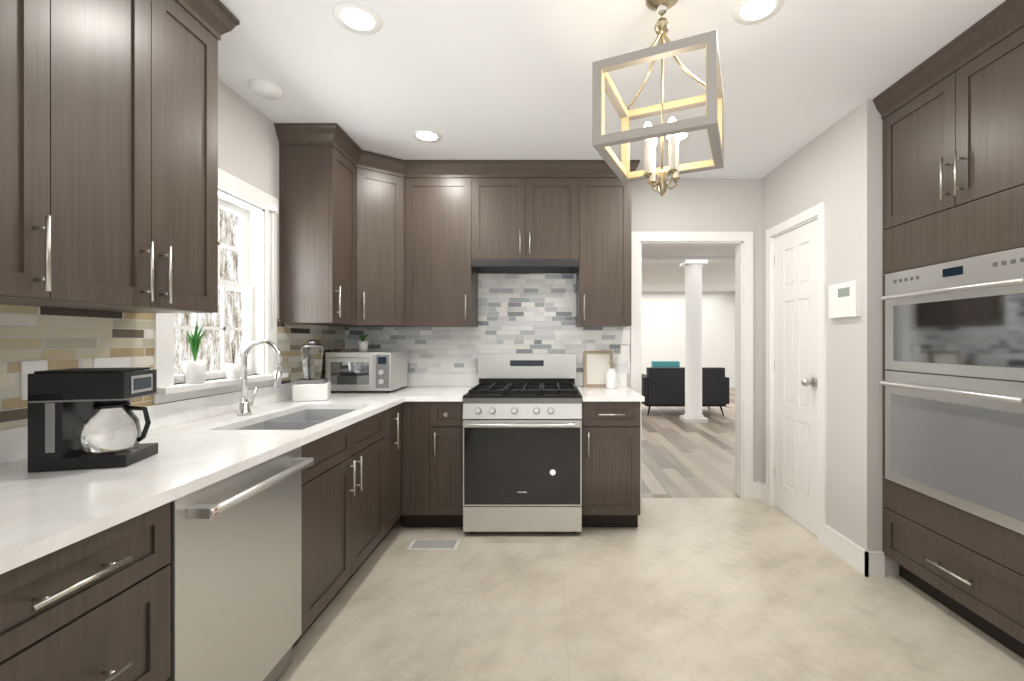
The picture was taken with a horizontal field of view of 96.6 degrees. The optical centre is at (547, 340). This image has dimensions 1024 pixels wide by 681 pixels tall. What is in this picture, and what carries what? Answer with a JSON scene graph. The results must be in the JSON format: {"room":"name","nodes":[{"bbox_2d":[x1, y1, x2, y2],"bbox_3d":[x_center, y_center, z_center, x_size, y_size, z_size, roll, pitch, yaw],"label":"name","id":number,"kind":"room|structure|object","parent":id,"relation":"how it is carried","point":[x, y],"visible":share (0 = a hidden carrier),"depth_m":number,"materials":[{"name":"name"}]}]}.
{"room":"kitchen","nodes":[
{"label":"kitchen","id":0,"kind":"room"},
{"bbox_2d":[175,79,278,384],"bbox_3d":[-1.680,-0.017,0.770,0.120,2.540,5.940,0,0,0],"label":"wall","id":1,"kind":"structure","parent":0,"point":[248,146],"depth_m":2.46,"materials":[{"name":"grey paint"}]},
{"bbox_2d":[0,0,63,303],"bbox_3d":[-1.454,-0.696,0.950,0.326,1.176,0.460,0,0,0],"label":"upper cabinet","id":2,"kind":"object","parent":1,"relation":"attached to","point":[31,31],"depth_m":1.14,"materials":[{"name":"brown wood"}]},
{"bbox_2d":[6,0,223,312],"bbox_3d":[-1.454,-0.696,1.480,0.326,1.176,0.600,0,0,0],"label":"upper cabinet","id":3,"kind":"object","parent":1,"relation":"attached to","point":[108,155],"depth_m":1.44,"materials":[{"name":"brown wood"}]},
{"bbox_2d":[0,304,344,429],"bbox_3d":[-1.615,0.068,0.715,0.008,0.390,5.809,0,0,0],"label":"tile","id":4,"kind":"structure","parent":1,"relation":"attached to","point":[60,338],"depth_m":1.57,"materials":[{"name":"beige tile"}]},
{"bbox_2d":[21,360,47,399],"bbox_3d":[-1.608,0.123,1.425,0.006,0.120,0.070,0,0,0],"label":"electrical outlet","id":5,"kind":"object","parent":4,"relation":"attached to","point":[29,367],"visible":0.57,"depth_m":1.40,"materials":[{"name":"white plastic"}]},
{"bbox_2d":[93,357,130,367],"bbox_3d":[-1.608,0.123,1.680,0.006,0.120,0.140,0,0,0],"label":"electrical outlet","id":6,"kind":"object","parent":4,"relation":"attached to","point":[119,362],"visible":0.36,"depth_m":1.68,"materials":[{"name":"white plastic"}]},
{"bbox_2d":[182,322,207,383],"bbox_3d":[-1.598,0.054,2.060,0.090,0.276,0.090,0,0,0],"label":"potted plant","id":7,"kind":"object","parent":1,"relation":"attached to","point":[194,371],"depth_m":2.04,"materials":[{"name":"white ceramic"}]},
{"bbox_2d":[154,168,288,403],"bbox_3d":[-1.642,-0.288,2.275,0.194,1.097,0.870,0,0,0],"label":"window","id":8,"kind":"structure","parent":1,"relation":"in","point":[249,285],"depth_m":2.55,"materials":[{"name":"white wood"}]},
{"bbox_2d":[225,340,241,378],"bbox_3d":[-1.590,0.095,2.300,0.072,0.195,0.072,0,0,0],"label":"potted plant","id":9,"kind":"object","parent":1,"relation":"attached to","point":[233,370],"depth_m":2.28,"materials":[{"name":"white ceramic"}]},
{"bbox_2d":[274,123,393,326],"bbox_3d":[-1.334,-0.696,3.178,0.565,1.176,0.877,0,0,0],"label":"upper cabinet","id":10,"kind":"object","parent":1,"relation":"attached to","point":[368,239],"depth_m":2.76,"materials":[{"name":"brown wood"}]},
{"bbox_2d":[218,0,1005,291],"bbox_3d":[1.130,-1.307,5.340,10.500,0.040,15.320,0,0,0],"label":"ceiling","id":11,"kind":"structure","parent":0,"point":[489,79],"depth_m":2.17,"materials":[{"name":"white paint"}]},
{"bbox_2d":[249,79,282,98],"bbox_3d":[-1.430,-1.270,2.310,0.150,0.033,0.150,0,0,0],"label":"smoke detector","id":12,"kind":"object","parent":11,"relation":"attached to","point":[264,88],"visible":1,"depth_m":2.28,"materials":[{"name":"white plastic"}]},
{"bbox_2d":[333,2,381,34],"bbox_3d":[-0.760,-1.285,1.820,0.184,0.003,0.184,0,0,0],"label":"recessed light","id":13,"kind":"object","parent":11,"relation":"in","point":[357,18],"visible":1,"depth_m":1.81,"materials":[{"name":"white plastic"}]},
{"bbox_2d":[412,129,441,142],"bbox_3d":[-0.760,-1.285,2.860,0.184,0.003,0.184,0,0,0],"label":"recessed light","id":14,"kind":"object","parent":11,"relation":"in","point":[426,135],"visible":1,"depth_m":2.85,"materials":[{"name":"white plastic"}]},
{"bbox_2d":[592,0,723,195],"bbox_3d":[0.426,-0.912,1.700,0.410,0.749,0.410,0,0,24],"label":"pendant lantern","id":15,"kind":"object","parent":11,"relation":"hanging from","point":[711,120],"visible":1,"depth_m":1.63,"materials":[{"name":"grey paint"}]},
{"bbox_2d":[663,132,691,141],"bbox_3d":[0.810,-1.285,2.860,0.184,0.003,0.184,0,0,0],"label":"recessed light","id":16,"kind":"object","parent":11,"relation":"in","point":[685,136],"visible":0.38,"depth_m":2.86,"materials":[{"name":"white plastic"}]},
{"bbox_2d":[732,0,783,24],"bbox_3d":[0.810,-1.285,1.760,0.184,0.003,0.184,0,0,0],"label":"recessed light","id":17,"kind":"object","parent":11,"relation":"in","point":[747,12],"visible":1,"depth_m":1.77,"materials":[{"name":"white plastic"}]},
{"bbox_2d":[278,388,1023,680],"bbox_3d":[1.130,1.283,5.340,10.500,0.060,15.320,0,0,0],"label":"floor","id":18,"kind":"structure","parent":0,"point":[704,589],"depth_m":2.14,"materials":[{"name":"tile"}]},
{"bbox_2d":[0,502,170,680],"bbox_3d":[-1.283,0.824,0.903,0.667,0.856,0.489,0,0,0],"label":"base cabinet","id":19,"kind":"object","parent":18,"relation":"on","point":[96,607],"depth_m":0.96,"materials":[{"name":"brown wood"}]},
{"bbox_2d":[0,386,419,573],"bbox_3d":[-1.268,0.378,1.633,0.697,0.030,3.967,0,0,0],"label":"countertop","id":20,"kind":"structure","parent":19,"relation":"on","point":[43,514],"depth_m":1.22,"materials":[{"name":"stone"}]},
{"bbox_2d":[27,367,157,472],"bbox_3d":[-1.359,0.224,1.347,0.308,0.277,0.170,0,0,-14],"label":"coffee maker","id":21,"kind":"object","parent":20,"relation":"on","point":[82,418],"visible":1,"depth_m":1.29,"materials":[{"name":"black plastic"}]},
{"bbox_2d":[237,340,281,415],"bbox_3d":[-1.404,0.179,2.240,0.212,0.367,0.101,0,0,0],"label":"faucet","id":22,"kind":"object","parent":20,"relation":"on","point":[245,404],"visible":1,"depth_m":2.21,"materials":[{"name":"silver metal"}]},
{"bbox_2d":[235,409,357,429],"bbox_3d":[-1.190,0.495,2.225,0.388,0.203,0.758,0,0,0],"label":"sink","id":23,"kind":"object","parent":20,"relation":"in","point":[303,419],"visible":0.06,"depth_m":2.37,"materials":[{"name":"silver metal"}]},
{"bbox_2d":[292,341,330,401],"bbox_3d":[-1.450,0.181,2.800,0.190,0.362,0.180,0,0,-20],"label":"blender","id":24,"kind":"object","parent":20,"relation":"on","point":[312,385],"visible":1,"depth_m":2.74,"materials":[{"name":"white plastic"}]},
{"bbox_2d":[0,374,626,464],"bbox_3d":[-0.497,0.312,1.633,2.239,0.099,3.967,0,0,0],"label":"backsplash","id":25,"kind":"structure","parent":20,"relation":"on","point":[13,444],"depth_m":2.13,"materials":[{"name":"stone"}]},
{"bbox_2d":[326,351,407,392],"bbox_3d":[-1.305,0.222,3.292,0.450,0.280,0.417,0,0,0],"label":"toaster oven","id":26,"kind":"object","parent":20,"relation":"on","point":[387,371],"visible":0.96,"depth_m":3.12,"materials":[{"name":"silver metal"}]},
{"bbox_2d":[357,333,368,351],"bbox_3d":[-1.350,0.012,3.320,0.080,0.137,0.080,0,0,0],"label":"potted plant","id":27,"kind":"object","parent":26,"relation":"on","point":[362,345],"visible":1,"depth_m":3.29,"materials":[{"name":"white ceramic"}]},
{"bbox_2d":[167,446,313,680],"bbox_3d":[-1.224,0.824,1.450,0.693,0.856,0.592,0,0,0],"label":"dishwasher","id":28,"kind":"object","parent":18,"relation":"on","point":[235,563],"visible":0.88,"depth_m":1.39,"materials":[{"name":"silver metal"}]},
{"bbox_2d":[292,409,387,647],"bbox_3d":[-1.283,0.824,2.196,0.667,0.856,0.888,0,0,0],"label":"base cabinet","id":29,"kind":"object","parent":18,"relation":"on","point":[344,492],"depth_m":2.09,"materials":[{"name":"brown wood"}]},
{"bbox_2d":[388,403,402,532],"bbox_3d":[-1.283,0.824,2.798,0.667,0.856,0.316,0,0,0],"label":"base cabinet","id":30,"kind":"object","parent":18,"relation":"on","point":[395,412],"depth_m":2.84,"materials":[{"name":"brown wood"}]},
{"bbox_2d":[340,386,407,393],"bbox_3d":[-1.198,0.378,3.268,0.360,0.030,0.697,0,0,0],"label":"countertop","id":31,"kind":"structure","parent":30,"relation":"on","point":[397,391],"depth_m":3.18,"materials":[{"name":"stone"}]},
{"bbox_2d":[402,402,462,526],"bbox_3d":[-0.759,0.824,3.270,0.421,0.857,0.694,0,0,0],"label":"base cabinet","id":32,"kind":"object","parent":18,"relation":"on","point":[432,464],"visible":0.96,"depth_m":2.96,"materials":[{"name":"brown wood"}]},
{"bbox_2d":[408,386,474,401],"bbox_3d":[-0.724,0.378,3.268,0.348,0.030,0.697,0,0,0],"label":"countertop","id":33,"kind":"structure","parent":32,"relation":"on","point":[426,393],"depth_m":3.06,"materials":[{"name":"stone"}]},
{"bbox_2d":[407,540,459,549],"bbox_3d":[-0.695,1.250,2.785,0.290,0.006,0.130,0,0,0],"label":"floor vent","id":34,"kind":"object","parent":18,"relation":"in","point":[434,545],"visible":1,"depth_m":2.77,"materials":[{"name":"white plastic"}]},
{"bbox_2d":[463,354,581,532],"bbox_3d":[-0.164,0.678,3.210,0.763,1.150,0.751,0,0,0],"label":"range","id":35,"kind":"object","parent":18,"relation":"on","point":[522,442],"visible":1,"depth_m":2.90,"materials":[{"name":"silver metal"}]},
{"bbox_2d":[582,402,639,526],"bbox_3d":[0.412,0.824,3.270,0.380,0.857,0.694,0,0,0],"label":"base cabinet","id":36,"kind":"object","parent":18,"relation":"on","point":[610,464],"visible":0.94,"depth_m":2.97,"materials":[{"name":"brown wood"}]},
{"bbox_2d":[576,386,644,401],"bbox_3d":[0.422,0.378,3.273,0.400,0.030,0.687,0,0,0],"label":"countertop","id":37,"kind":"structure","parent":36,"relation":"on","point":[621,393],"depth_m":3.06,"materials":[{"name":"stone"}]},
{"bbox_2d":[583,351,612,386],"bbox_3d":[0.395,0.223,3.577,0.230,0.283,0.064,0,0,0],"label":"picture frame","id":38,"kind":"object","parent":37,"relation":"on","point":[596,364],"visible":0.79,"depth_m":3.58,"materials":[{"name":"beige wood"}]},
{"bbox_2d":[606,360,616,388],"bbox_3d":[0.480,0.250,3.450,0.086,0.223,0.086,0,0,0],"label":"vase","id":39,"kind":"object","parent":37,"relation":"on","point":[611,377],"visible":1,"depth_m":3.42,"materials":[{"name":"white ceramic"}]},
{"bbox_2d":[642,361,728,415],"bbox_3d":[2.290,0.804,7.925,1.420,0.901,0.850,0,0,0],"label":"sofa","id":40,"kind":"object","parent":18,"relation":"on","point":[663,383],"visible":0.79,"depth_m":7.50,"materials":[{"name":"grey fabric"}]},
{"bbox_2d":[679,259,707,422],"bbox_3d":[2.270,0.009,7.100,0.340,2.489,0.340,0,0,0],"label":"column","id":41,"kind":"structure","parent":18,"relation":"on","point":[693,341],"depth_m":6.99,"materials":[{"name":"white"}]},
{"bbox_2d":[873,0,1023,658],"bbox_3d":[2.065,-0.016,1.989,0.670,2.536,0.868,0,0,0],"label":"tall cabinet","id":42,"kind":"object","parent":18,"relation":"on","point":[952,114],"visible":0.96,"depth_m":1.97,"materials":[{"name":"brown wood"}]},
{"bbox_2d":[880,247,1023,534],"bbox_3d":[1.992,0.188,1.988,0.577,1.070,0.798,0,0,0],"label":"wall oven","id":43,"kind":"object","parent":42,"relation":"in","point":[953,383],"visible":1,"depth_m":1.95,"materials":[{"name":"silver metal"}]},
{"bbox_2d":[642,292,734,382],"bbox_3d":[1.080,-0.017,12.050,10.600,2.540,0.100,0,0,0],"label":"wall","id":44,"kind":"structure","parent":0,"point":[663,326],"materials":[{"name":"white paint"}]},
{"bbox_2d":[729,383,734,387],"bbox_3d":[0.430,1.188,11.992,9.100,0.130,0.014,0,0,0],"label":"baseboard","id":45,"kind":"structure","parent":44,"relation":"attached to","point":[731,385],"depth_m":11.99,"materials":[{"name":"white wood"}]},
{"bbox_2d":[642,256,734,262],"bbox_3d":[1.130,-1.262,7.100,10.500,0.050,0.300,0,0,0],"label":"beam","id":46,"kind":"structure","parent":0,"point":[645,259],"depth_m":6.95,"materials":[{"name":"white paint"}]},
{"bbox_2d":[627,179,761,481],"bbox_3d":[0.380,-0.017,3.680,4.240,2.540,0.120,0,0,0],"label":"wall","id":47,"kind":"structure","parent":0,"point":[709,205],"depth_m":3.62,"materials":[{"name":"grey paint"}]},
{"bbox_2d":[394,158,405,326],"bbox_3d":[-1.176,-0.696,3.198,0.270,1.175,0.214,0,0,0],"label":"upper cabinet","id":48,"kind":"object","parent":47,"relation":"attached to","point":[399,164],"depth_m":3.27,"materials":[{"name":"brown wood"}]},
{"bbox_2d":[406,160,473,326],"bbox_3d":[-0.797,-0.696,3.453,0.484,1.176,0.327,0,0,0],"label":"upper cabinet","id":49,"kind":"object","parent":47,"relation":"attached to","point":[439,193],"depth_m":3.30,"materials":[{"name":"brown wood"}]},
{"bbox_2d":[345,273,629,373],"bbox_3d":[-0.479,-0.172,3.615,2.263,0.870,0.008,0,0,0],"label":"tile","id":50,"kind":"structure","parent":47,"relation":"attached to","point":[526,313],"depth_m":3.61,"materials":[{"name":"grey tile"}]},
{"bbox_2d":[587,343,595,350],"bbox_3d":[0.345,0.075,3.608,0.070,0.115,0.006,0,0,0],"label":"electrical outlet","id":51,"kind":"object","parent":50,"relation":"attached to","point":[591,346],"visible":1,"depth_m":3.60,"materials":[{"name":"white plastic"}]},
{"bbox_2d":[620,345,628,359],"bbox_3d":[0.610,0.096,3.608,0.070,0.115,0.006,0,0,0],"label":"light switch","id":52,"kind":"object","parent":50,"relation":"attached to","point":[624,352],"visible":1,"depth_m":3.60,"materials":[{"name":"white plastic"}]},
{"bbox_2d":[474,160,581,326],"bbox_3d":[-0.165,-0.696,3.453,0.780,1.176,0.327,0,0,0],"label":"upper cabinet","id":53,"kind":"object","parent":47,"relation":"attached to","point":[524,209],"depth_m":3.29,"materials":[{"name":"brown wood"}]},
{"bbox_2d":[471,259,578,272],"bbox_3d":[-0.165,-0.557,3.439,0.772,0.056,0.338,0,0,0],"label":"range hood","id":54,"kind":"object","parent":53,"relation":"attached to","point":[525,265],"visible":0.96,"depth_m":3.27,"materials":[{"name":"grey metal"}]},
{"bbox_2d":[582,160,633,326],"bbox_3d":[0.415,-0.696,3.453,0.380,1.176,0.327,0,0,0],"label":"upper cabinet","id":55,"kind":"object","parent":47,"relation":"attached to","point":[606,201],"depth_m":3.30,"materials":[{"name":"brown wood"}]},
{"bbox_2d":[631,232,752,498],"bbox_3d":[1.141,0.196,3.680,0.968,2.115,0.156,0,0,0],"label":"trim","id":56,"kind":"structure","parent":47,"relation":"attached to","point":[742,242],"depth_m":3.60,"materials":[{"name":"white wood"}]},
{"bbox_2d":[753,482,765,494],"bbox_3d":[3.282,1.188,3.747,3.315,0.130,0.014,0,0,0],"label":"baseboard","id":57,"kind":"structure","parent":47,"relation":"attached to","point":[759,488],"depth_m":3.61,"materials":[{"name":"white wood"}]},
{"bbox_2d":[762,99,897,575],"bbox_3d":[1.760,-0.017,3.023,0.120,2.540,1.195,0,0,0],"label":"wall","id":58,"kind":"structure","parent":0,"point":[837,166],"depth_m":2.56,"materials":[{"name":"grey paint"}]},
{"bbox_2d":[766,201,825,545],"bbox_3d":[1.724,0.202,3.145,0.192,2.102,0.734,0,0,0],"label":"door","id":59,"kind":"structure","parent":58,"relation":"attached to","point":[796,368],"depth_m":3.12,"materials":[{"name":"white wood"}]},
{"bbox_2d":[829,280,860,317],"bbox_3d":[1.684,-0.230,2.590,0.032,0.195,0.240,0,0,0],"label":"thermostat","id":60,"kind":"object","parent":58,"relation":"attached to","point":[844,299],"visible":1,"depth_m":2.56,"materials":[{"name":"white plastic"}]},
{"bbox_2d":[824,524,871,576],"bbox_3d":[1.693,1.188,2.595,0.014,0.130,0.367,0,0,0],"label":"baseboard","id":61,"kind":"structure","parent":58,"relation":"attached to","point":[860,559],"depth_m":2.55,"materials":[{"name":"white wood"}]},
{"label":"outside","id":62,"kind":"structure","parent":0,"visible":0},
{"bbox_2d":[174,209,241,374],"bbox_3d":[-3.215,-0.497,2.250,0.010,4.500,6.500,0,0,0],"label":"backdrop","id":63,"kind":"structure","parent":62,"point":[209,349],"depth_m":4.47,"materials":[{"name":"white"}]}
]}

